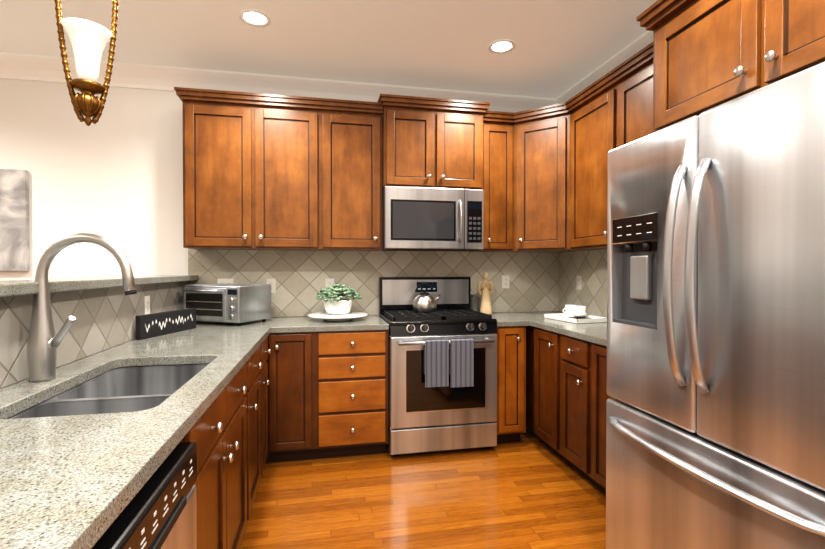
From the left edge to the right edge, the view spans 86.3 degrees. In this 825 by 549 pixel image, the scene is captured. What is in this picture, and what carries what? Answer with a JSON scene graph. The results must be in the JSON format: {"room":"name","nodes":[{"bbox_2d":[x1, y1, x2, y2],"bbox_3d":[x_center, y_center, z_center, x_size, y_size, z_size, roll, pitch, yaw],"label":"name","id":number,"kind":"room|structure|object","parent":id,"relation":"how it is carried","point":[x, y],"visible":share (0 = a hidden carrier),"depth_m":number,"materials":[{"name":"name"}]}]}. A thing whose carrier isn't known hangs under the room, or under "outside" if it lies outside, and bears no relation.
{"room":"kitchen","nodes":[
{"label":"kitchen","id":0,"kind":"room"},
{"bbox_2d":[0,339,134,414],"bbox_3d":[-1.437,0.661,1.808,0.128,1.200,3.009,0,1,-11],"label":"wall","id":1,"kind":"structure","parent":0,"point":[133,339],"depth_m":1.73,"materials":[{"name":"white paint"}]},
{"bbox_2d":[0,275,198,296],"bbox_3d":[-1.427,0.041,1.782,0.260,0.039,3.048,0,1,-11],"label":"cap","id":2,"kind":"object","parent":1,"relation":"on","point":[8,287],"depth_m":1.71,"materials":[{"name":"grey stone"}]},
{"bbox_2d":[0,78,539,316],"bbox_3d":[-1.383,-0.089,-0.020,7.010,2.740,6.800,0,1,-11],"label":"wall","id":3,"kind":"structure","parent":0,"point":[118,178],"depth_m":3.17,"materials":[{"name":"white paint"}]},
{"bbox_2d":[0,169,29,270],"bbox_3d":[-3.020,-0.372,2.990,0.700,0.700,0.037,0,1,-11],"label":"picture","id":4,"kind":"object","parent":3,"relation":"attached to","point":[14,184],"visible":1,"depth_m":3.03},
{"bbox_2d":[0,31,652,112],"bbox_3d":[-1.393,-1.389,0.014,6.808,0.139,6.499,0,1,-11],"label":"crown molding","id":5,"kind":"structure","parent":0,"point":[16,66],"depth_m":3.26,"materials":[{"name":"white paint"}]},
{"bbox_2d":[0,0,656,98],"bbox_3d":[-1.383,-1.489,-0.036,7.010,0.060,6.800,0,1,-11],"label":"ceiling","id":6,"kind":"structure","parent":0,"point":[436,44],"depth_m":2.77,"materials":[{"name":"white paint"}]},
{"bbox_2d":[54,0,118,125],"bbox_3d":[-0.937,-0.950,1.265,0.124,1.043,0.124,0,1,16],"label":"pendant light","id":7,"kind":"object","parent":6,"relation":"hanging from","point":[89,39],"visible":1,"depth_m":1.25,"materials":[{"name":"brown metal"}]},
{"bbox_2d":[266,326,525,461],"bbox_3d":[-0.116,0.806,3.277,1.800,0.874,0.655,0,1,-11],"label":"base cabinet","id":8,"kind":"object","parent":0,"point":[328,391],"depth_m":2.91,"materials":[{"name":"brown wood"}]},
{"bbox_2d":[240,426,605,548],"bbox_3d":[-1.383,1.311,-0.005,7.010,0.060,6.800,0,1,-11],"label":"floor","id":9,"kind":"structure","parent":0,"point":[520,494],"depth_m":2.43,"materials":[{"name":"brown wood"}]},
{"bbox_2d":[92,442,196,548],"bbox_3d":[-0.805,0.836,0.773,0.655,0.870,0.606,0,1,-11],"label":"dishwasher","id":10,"kind":"object","parent":9,"relation":"on","point":[162,515],"visible":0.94,"depth_m":0.91,"materials":[{"name":"grey plastic"}]},
{"bbox_2d":[93,337,270,548],"bbox_3d":[-1.037,0.822,1.907,0.665,0.874,2.975,0,1,-11],"label":"base cabinet","id":11,"kind":"object","parent":9,"relation":"on","point":[231,436],"visible":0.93,"depth_m":1.71,"materials":[{"name":"brown wood"}]},
{"bbox_2d":[0,315,388,548],"bbox_3d":[-0.672,0.364,1.954,1.404,0.038,3.018,0,1,-11],"label":"countertop","id":12,"kind":"structure","parent":11,"relation":"on","point":[65,480],"depth_m":0.97,"materials":[{"name":"stone"}]},
{"bbox_2d":[27,233,136,381],"bbox_3d":[-1.100,0.105,1.475,0.340,0.488,0.081,0,1,-7],"label":"faucet","id":13,"kind":"object","parent":12,"relation":"on","point":[43,343],"visible":0.97,"depth_m":1.45,"materials":[{"name":"silver metal"}]},
{"bbox_2d":[7,364,207,418],"bbox_3d":[-0.953,0.392,1.486,0.440,0.004,0.810,0,1,-11],"label":"sink undermount top","id":14,"kind":"object","parent":12,"relation":"in","point":[55,399],"depth_m":1.41,"materials":[{"name":"silver metal"}]},
{"bbox_2d":[15,365,206,418],"bbox_3d":[-0.953,0.497,1.487,0.391,0.205,0.761,0,1,-11],"label":"undermount sink","id":15,"kind":"object","parent":12,"relation":"in","point":[159,380],"visible":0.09,"depth_m":1.72,"materials":[{"name":"silver metal"}]},
{"bbox_2d":[136,308,195,339],"bbox_3d":[-1.402,0.275,2.529,0.030,0.125,0.471,0,1,8],"label":"sign","id":16,"kind":"object","parent":12,"relation":"on","point":[161,323],"visible":1,"depth_m":2.47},
{"bbox_2d":[183,283,270,325],"bbox_3d":[-1.287,0.200,3.043,0.470,0.263,0.378,0,1,21],"label":"toaster oven","id":17,"kind":"object","parent":12,"relation":"on","point":[238,304],"visible":0.88,"depth_m":2.90,"materials":[{"name":"silver metal"}]},
{"bbox_2d":[308,284,367,320],"bbox_3d":[-0.544,0.198,3.214,0.430,0.263,0.430,0,1,-11],"label":"potted plant","id":18,"kind":"object","parent":12,"relation":"on","point":[337,308],"visible":1,"depth_m":3.13,"materials":[{"name":"green plant"}]},
{"bbox_2d":[379,277,496,455],"bbox_3d":[0.167,0.634,3.290,0.754,1.219,0.712,0,1,-11],"label":"stove","id":19,"kind":"object","parent":9,"relation":"on","point":[442,363],"visible":0.97,"depth_m":3.02,"materials":[{"name":"silver metal"}]},
{"bbox_2d":[413,283,440,311],"bbox_3d":[0.096,0.174,3.415,0.190,0.220,0.190,0,1,34],"label":"kettle","id":20,"kind":"object","parent":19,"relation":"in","point":[424,302],"visible":1,"depth_m":3.35,"materials":[{"name":"silver metal"}]},
{"bbox_2d":[526,326,611,493],"bbox_3d":[1.184,0.810,2.914,0.610,0.874,1.882,0,1,-11],"label":"base cabinet","id":21,"kind":"object","parent":9,"relation":"on","point":[566,376],"visible":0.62,"depth_m":2.69,"materials":[{"name":"brown wood"}]},
{"bbox_2d":[489,311,606,346],"bbox_3d":[1.071,0.354,2.885,0.842,0.038,1.886,0,1,-11],"label":"countertop","id":22,"kind":"structure","parent":21,"relation":"on","point":[596,333],"depth_m":3.00,"materials":[{"name":"stone"}]},
{"bbox_2d":[471,294,478,311],"bbox_3d":[0.520,0.245,3.680,0.070,0.160,0.070,0,1,-11],"label":"jar","id":23,"kind":"object","parent":22,"relation":"on","point":[474,297],"visible":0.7,"depth_m":3.65,"materials":[{"name":"clear glass"}]},
{"bbox_2d":[478,273,492,313],"bbox_3d":[0.612,0.155,3.619,0.119,0.341,0.099,0,1,-11],"label":"angel figurine","id":24,"kind":"object","parent":22,"relation":"on","point":[485,288],"visible":0.94,"depth_m":3.60,"materials":[{"name":"beige wood"}]},
{"bbox_2d":[544,305,606,323],"bbox_3d":[1.179,0.281,3.197,0.260,0.098,0.380,0,1,-17],"label":"tray","id":25,"kind":"object","parent":22,"relation":"on","point":[573,313],"visible":0.97,"depth_m":3.15,"materials":[{"name":"white ceramic"}]},
{"bbox_3d":[1.350,0.380,1.506,0.787,1.767,0.902,0,1,-11],"label":"refrigerator","id":26,"kind":"object","parent":9,"relation":"on","visible":0},
{"bbox_2d":[606,115,698,432],"bbox_3d":[0.890,-0.001,1.643,0.060,1.032,0.452,0,1,-11],"label":"door","id":27,"kind":"structure","parent":26,"relation":"attached to","point":[641,171],"depth_m":1.58,"materials":[{"name":"silver metal"}]},
{"bbox_2d":[606,398,824,548],"bbox_3d":[0.935,0.871,1.428,0.060,0.688,0.910,0,1,-11],"label":"drawer","id":28,"kind":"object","parent":26,"relation":"attached to","point":[652,502],"depth_m":1.44,"materials":[{"name":"silver metal"}]},
{"bbox_2d":[697,62,824,490],"bbox_3d":[0.981,0.004,1.194,0.060,1.032,0.452,0,1,-11],"label":"door","id":29,"kind":"structure","parent":26,"relation":"attached to","point":[761,323],"depth_m":1.19,"materials":[{"name":"silver metal"}]},
{"bbox_2d":[174,0,824,252],"bbox_3d":[0.102,-0.012,2.173,3.004,2.534,2.868,0,1,-11],"label":"upper cabinets","id":30,"kind":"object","parent":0,"point":[261,171],"depth_m":3.10,"materials":[{"name":"brown wood"}]},
{"bbox_2d":[144,296,149,314],"label":"outlet plates","id":31,"kind":"object","parent":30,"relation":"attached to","point":[147,298],"depth_m":2.47,"materials":[{"name":"white plastic"}]},
{"bbox_2d":[217,279,233,283],"label":"outlet plates","id":32,"kind":"object","parent":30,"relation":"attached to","point":[231,281],"depth_m":3.33,"materials":[{"name":"white plastic"}]},
{"bbox_2d":[266,278,275,292],"label":"outlet plates","id":33,"kind":"object","parent":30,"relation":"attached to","point":[268,281],"depth_m":3.39,"materials":[{"name":"white plastic"}]},
{"bbox_2d":[0,249,606,387],"bbox_3d":[0.111,0.055,2.115,3.031,0.575,3.009,0,1,-11],"label":"tile backsplash","id":34,"kind":"structure","parent":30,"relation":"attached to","point":[105,319],"depth_m":3.42,"materials":[{"name":"beige tile"}]},
{"bbox_2d":[325,278,333,288],"label":"outlet plates","id":35,"kind":"object","parent":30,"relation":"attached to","point":[328,281],"depth_m":3.48,"materials":[{"name":"white plastic"}]},
{"bbox_2d":[380,186,483,250],"bbox_3d":[0.140,-0.416,3.415,0.754,0.454,0.439,0,1,-11],"label":"over-the-range microwave","id":36,"kind":"object","parent":30,"relation":"attached to","point":[414,218],"visible":0.99,"depth_m":3.25,"materials":[{"name":"grey metal"}]},
{"bbox_2d":[502,275,509,288],"label":"outlet plates","id":37,"kind":"object","parent":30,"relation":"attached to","point":[505,282],"depth_m":3.77,"materials":[{"name":"white plastic"}]},
{"bbox_2d":[577,276,581,289],"label":"outlet plates","id":38,"kind":"object","parent":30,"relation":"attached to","point":[579,278],"depth_m":3.56,"materials":[{"name":"white plastic"}]}
]}

